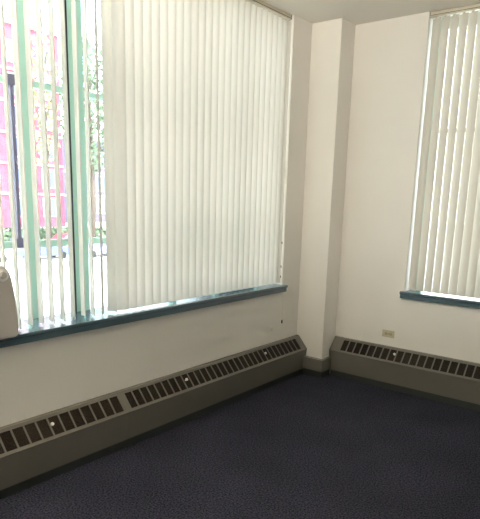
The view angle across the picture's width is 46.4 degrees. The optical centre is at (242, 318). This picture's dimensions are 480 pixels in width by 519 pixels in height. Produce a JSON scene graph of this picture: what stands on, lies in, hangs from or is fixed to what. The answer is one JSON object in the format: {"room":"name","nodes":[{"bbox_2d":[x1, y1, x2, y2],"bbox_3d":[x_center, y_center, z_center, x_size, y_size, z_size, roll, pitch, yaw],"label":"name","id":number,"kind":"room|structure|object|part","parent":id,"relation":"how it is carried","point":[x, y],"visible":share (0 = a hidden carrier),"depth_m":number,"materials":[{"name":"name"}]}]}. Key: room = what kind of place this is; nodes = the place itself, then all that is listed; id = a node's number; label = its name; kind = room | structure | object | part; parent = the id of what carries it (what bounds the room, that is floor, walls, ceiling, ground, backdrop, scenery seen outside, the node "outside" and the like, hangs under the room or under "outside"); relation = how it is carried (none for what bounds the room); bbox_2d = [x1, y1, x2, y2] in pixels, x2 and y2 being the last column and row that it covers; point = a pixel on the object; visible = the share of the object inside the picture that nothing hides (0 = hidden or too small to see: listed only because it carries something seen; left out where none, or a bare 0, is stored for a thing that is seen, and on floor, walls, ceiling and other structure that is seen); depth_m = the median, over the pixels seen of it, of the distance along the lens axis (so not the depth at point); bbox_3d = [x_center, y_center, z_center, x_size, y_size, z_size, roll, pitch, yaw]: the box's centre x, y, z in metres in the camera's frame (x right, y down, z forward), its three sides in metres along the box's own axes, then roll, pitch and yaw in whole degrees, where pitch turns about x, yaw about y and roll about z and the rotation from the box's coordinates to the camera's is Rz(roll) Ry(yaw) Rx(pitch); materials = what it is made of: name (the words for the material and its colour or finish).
{"room":"empty office room","nodes":[
{"label":"empty office room","id":0,"kind":"room"},
{"bbox_2d":[0,15,311,426],"bbox_3d":[-1.344,-0.641,3.200,0.320,3.240,6.920,11,15,37],"label":"wall","id":1,"kind":"structure","parent":0,"point":[39,377],"depth_m":4.19,"materials":[{"name":"white paint"}]},
{"bbox_2d":[0,0,106,320],"bbox_3d":[-1.350,-1.098,3.275,0.067,2.380,4.963,11,15,37],"label":"window","id":2,"kind":"structure","parent":1,"relation":"in","point":[67,3],"depth_m":3.49,"materials":[{"name":"teal metal"}]},
{"bbox_2d":[0,284,287,347],"bbox_3d":[-1.248,0.063,3.418,0.311,0.061,5.005,11,15,37],"label":"window sill","id":3,"kind":"structure","parent":1,"relation":"attached to","point":[27,333],"depth_m":3.78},
{"bbox_2d":[0,266,17,344],"bbox_3d":[-1.400,-0.055,2.917,0.112,0.447,0.456,11,15,37],"label":"space heater","id":4,"kind":"object","parent":3,"relation":"on","point":[8,309],"visible":1,"depth_m":3.02,"materials":[{"name":"grey plastic"}]},
{"bbox_3d":[-1.264,-0.230,2.969,0.015,0.040,0.040,11,15,37],"label":"knob","id":5,"kind":"part","parent":4,"relation":"part of","materials":[{"name":"grey plastic"}]},
{"bbox_2d":[0,374,479,518],"bbox_3d":[0.702,1.435,1.822,5.820,0.120,7.120,11,15,37],"label":"floor","id":6,"kind":"structure","parent":0,"point":[302,446],"depth_m":3.64,"materials":[{"name":"blue carpet"}]},
{"bbox_2d":[0,391,129,499],"bbox_3d":[-1.649,0.893,2.810,0.136,0.390,2.690,11,15,37],"label":"heater cover","id":7,"kind":"object","parent":6,"relation":"on","point":[35,450],"visible":1,"depth_m":3.42,"materials":[{"name":"grey metal"}]},
{"bbox_2d":[0,396,123,453],"bbox_3d":[-1.613,0.762,2.813,0.090,0.105,2.550,11,15,37],"label":"grille","id":8,"kind":"object","parent":7,"relation":"attached to","point":[21,437],"depth_m":3.42,"materials":[{"name":"grey metal"}]},
{"bbox_3d":[-1.636,1.050,2.831,0.006,0.074,2.687,11,15,37],"label":"kick plate","id":9,"kind":"part","parent":7,"relation":"part of","materials":[{"name":"grey metal"}]},
{"bbox_2d":[118,335,306,446],"bbox_3d":[-0.115,0.526,4.714,0.136,0.390,2.253,11,15,37],"label":"heater cover","id":10,"kind":"object","parent":6,"relation":"on","point":[156,406],"visible":1,"depth_m":4.45,"materials":[{"name":"grey metal"}]},
{"bbox_2d":[124,339,300,407],"bbox_3d":[-0.124,0.406,4.661,0.090,0.105,2.158,11,15,37],"label":"grille","id":11,"kind":"object","parent":10,"relation":"attached to","point":[151,393],"depth_m":4.45,"materials":[{"name":"grey metal"}]},
{"bbox_3d":[-0.103,0.684,4.733,0.006,0.074,2.250,11,15,37],"label":"kick plate","id":12,"kind":"part","parent":10,"relation":"part of","materials":[{"name":"grey metal"}]},
{"bbox_2d":[329,336,479,410],"bbox_3d":[2.543,0.689,4.312,4.206,0.390,0.136,11,15,37],"label":"heater cover","id":13,"kind":"object","parent":6,"relation":"on","point":[452,381],"visible":1,"depth_m":5.07,"materials":[{"name":"grey metal"}]},
{"bbox_3d":[2.525,0.847,4.328,4.200,0.074,0.006,11,15,37],"label":"kick plate","id":14,"kind":"part","parent":13,"relation":"part of","materials":[{"name":"metal"}]},
{"bbox_2d":[340,340,479,378],"bbox_3d":[2.544,0.566,4.278,4.015,0.105,0.090,11,15,37],"label":"grille","id":15,"kind":"object","parent":13,"relation":"attached to","point":[437,365],"depth_m":5.05,"materials":[{"name":"grey metal"}]},
{"bbox_2d":[297,18,355,358],"bbox_3d":[0.772,-1.042,5.336,0.302,3.240,0.246,11,15,37],"label":"wall column","id":16,"kind":"structure","parent":0,"point":[332,43],"depth_m":5.19,"materials":[{"name":"white paint"}]},
{"bbox_2d":[302,356,330,371],"bbox_3d":[0.733,0.429,5.547,0.237,0.118,0.186,11,15,37],"label":"baseboard","id":17,"kind":"structure","parent":16,"relation":"attached to","point":[312,363],"depth_m":5.47,"materials":[{"name":"grey"}]},
{"bbox_2d":[262,0,479,24],"bbox_3d":[0.798,-1.887,1.104,5.820,0.200,7.120,11,15,37],"label":"ceiling","id":18,"kind":"structure","parent":0,"point":[357,12],"depth_m":4.56,"materials":[{"name":"white paint"}]},
{"bbox_2d":[0,0,291,328],"bbox_3d":[-1.154,-0.911,3.176,0.105,2.690,4.958,11,15,37],"label":"vertical blind","id":19,"kind":"object","parent":18,"relation":"hanging from","point":[196,92],"visible":0.99,"depth_m":3.94,"materials":[{"name":"beige"}]},
{"bbox_3d":[-1.131,-2.205,2.890,0.048,0.039,4.931,11,15,37],"label":"head rail","id":20,"kind":"part","parent":19,"relation":"part of","materials":[{"name":"beige"}]},
{"bbox_3d":[0.386,-1.273,5.053,0.058,2.590,0.008,4,12,10],"label":"pull cord","id":21,"kind":"part","parent":19,"relation":"part of","materials":[{"name":"white plastic"}]},
{"bbox_2d":[408,3,479,298],"bbox_3d":[2.397,-1.225,4.192,2.218,2.305,0.051,11,15,37],"label":"vertical blind","id":22,"kind":"object","parent":18,"relation":"hanging from","point":[467,219],"visible":1,"depth_m":4.70,"materials":[{"name":"beige"}]},
{"bbox_3d":[2.427,-2.332,3.954,2.214,0.039,0.048,11,15,37],"label":"head rail","id":23,"kind":"part","parent":22,"relation":"part of","materials":[{"name":"beige"}]},
{"bbox_2d":[335,12,479,362],"bbox_3d":[2.906,-0.702,4.050,5.300,3.240,0.320,11,15,37],"label":"wall","id":24,"kind":"structure","parent":0,"point":[391,57],"depth_m":5.03,"materials":[{"name":"white paint"}]},
{"bbox_2d":[302,368,329,378],"bbox_3d":[0.732,0.516,5.609,0.227,0.078,0.178,11,15,37],"label":"trim","id":25,"kind":"structure","parent":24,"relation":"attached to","point":[305,371],"depth_m":5.54,"materials":[{"name":"grey rubber"}]},
{"bbox_2d":[382,329,394,337],"bbox_3d":[1.364,0.140,5.240,0.120,0.068,0.010,11,15,37],"label":"power outlet","id":26,"kind":"object","parent":24,"relation":"attached to","point":[386,333],"visible":1,"depth_m":5.24,"materials":[{"name":"beige plastic"}]},
{"bbox_2d":[399,290,479,308],"bbox_3d":[2.409,-0.066,4.506,2.274,0.061,0.311,11,15,37],"label":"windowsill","id":27,"kind":"structure","parent":24,"relation":"attached to","point":[440,298],"depth_m":4.87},
{"bbox_2d":[416,16,477,283],"bbox_3d":[2.554,-1.227,4.394,2.228,2.380,0.056,11,15,37],"label":"window","id":28,"kind":"structure","parent":24,"relation":"in","point":[468,16],"depth_m":4.99,"materials":[{"name":"teal"}]},
{"label":"outside","id":29,"kind":"structure","parent":0,"visible":0},
{"bbox_2d":[0,223,463,318],"bbox_3d":[-29.706,-12.128,79.866,139.400,0.300,240.000,11,15,37],"label":"ground","id":30,"kind":"structure","parent":29,"point":[9,263],"depth_m":37.01,"materials":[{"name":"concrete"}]},
{"bbox_2d":[0,249,11,261],"bbox_3d":[-20.743,-5.149,44.639,1.760,1.448,4.285,10,15,35],"label":"car","id":31,"kind":"object","parent":30,"relation":"on","point":[8,254],"visible":0.54,"depth_m":45.53,"materials":[{"name":"silver metal"}]},
{"bbox_2d":[0,15,64,231],"bbox_3d":[-35.289,-22.712,67.713,14.650,25.200,22.100,11,15,37],"label":"building","id":32,"kind":"structure","parent":30,"relation":"on","point":[4,180],"depth_m":68.11,"materials":[{"name":"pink brick"}]},
{"bbox_3d":[-26.815,-31.012,64.868,0.020,2.100,1.500,11,15,37],"label":"pane","id":33,"kind":"part","parent":32,"relation":"part of","materials":[{"name":"white glass"}]},
{"bbox_3d":[-34.943,-34.680,65.126,14.650,0.700,22.100,11,15,37],"label":"cornice","id":34,"kind":"part","parent":32,"relation":"part of","materials":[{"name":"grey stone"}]},
{"bbox_3d":[-24.147,-31.651,68.179,0.020,2.100,1.500,11,15,37],"label":"pane","id":35,"kind":"part","parent":32,"relation":"part of","materials":[{"name":"white glass"}]},
{"bbox_3d":[-24.448,-21.245,70.428,0.020,2.100,1.500,11,15,37],"label":"pane","id":36,"kind":"part","parent":32,"relation":"part of","materials":[{"name":"white glass"}]},
{"bbox_3d":[-24.548,-17.777,71.178,0.020,2.100,1.500,11,15,37],"label":"pane","id":37,"kind":"part","parent":32,"relation":"part of","materials":[{"name":"white glass"}]},
{"bbox_3d":[-24.648,-14.308,71.928,0.020,2.100,1.500,11,15,37],"label":"pane","id":38,"kind":"part","parent":32,"relation":"part of","materials":[{"name":"white glass"}]},
{"bbox_2d":[17,246,67,258],"bbox_3d":[-17.268,-5.980,48.951,1.760,1.448,4.285,12,16,40],"label":"car","id":39,"kind":"object","parent":30,"relation":"on","point":[20,252],"visible":0.23,"depth_m":48.61,"materials":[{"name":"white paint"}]},
{"bbox_2d":[31,21,60,237],"bbox_3d":[-21.974,-20.422,62.499,3.772,23.691,3.677,-1,12,-11],"label":"tree","id":40,"kind":"object","parent":30,"relation":"on","point":[35,68],"visible":0.51,"depth_m":61.56,"materials":[{"name":"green plant"}]},
{"bbox_2d":[3,226,105,240],"bbox_3d":[-26.663,-9.674,64.877,1.935,2.053,35.138,11,15,37],"label":"hedge","id":41,"kind":"object","parent":30,"relation":"on","point":[7,234],"visible":0.19,"depth_m":67.71,"materials":[{"name":"green plant"}]},
{"bbox_2d":[44,233,67,239],"bbox_3d":[-18.884,-8.316,59.543,1.760,1.448,4.285,9,14,32],"label":"car","id":42,"kind":"object","parent":30,"relation":"on","point":[64,235],"visible":0.13,"depth_m":58.72,"materials":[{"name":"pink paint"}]},
{"bbox_2d":[58,36,103,236],"bbox_3d":[-17.867,-20.737,66.071,7.149,23.028,6.968,11,15,37],"label":"tree","id":43,"kind":"object","parent":30,"relation":"on","point":[94,155],"visible":0.32,"depth_m":64.94,"materials":[{"name":"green plant"}]},
{"bbox_2d":[61,132,105,229],"bbox_3d":[-26.046,-22.310,93.134,14.650,14.200,18.600,11,15,37],"label":"building","id":44,"kind":"structure","parent":30,"relation":"on","point":[63,149],"depth_m":86.63,"materials":[{"name":"grey stone"}]},
{"bbox_3d":[-21.886,-21.024,87.107,0.020,2.100,1.500,11,15,37],"label":"pane","id":45,"kind":"part","parent":44,"relation":"part of","materials":[{"name":"white glass"}]},
{"bbox_3d":[-21.983,-17.669,87.832,0.020,2.100,1.500,11,15,37],"label":"pane","id":46,"kind":"part","parent":44,"relation":"part of","materials":[{"name":"white glass"}]},
{"bbox_2d":[88,244,105,257],"bbox_3d":[-13.382,-6.570,52.199,1.760,1.448,4.286,10,15,33],"label":"car","id":47,"kind":"object","parent":30,"relation":"on","point":[96,247],"visible":0.14,"depth_m":51.09,"materials":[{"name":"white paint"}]}
]}

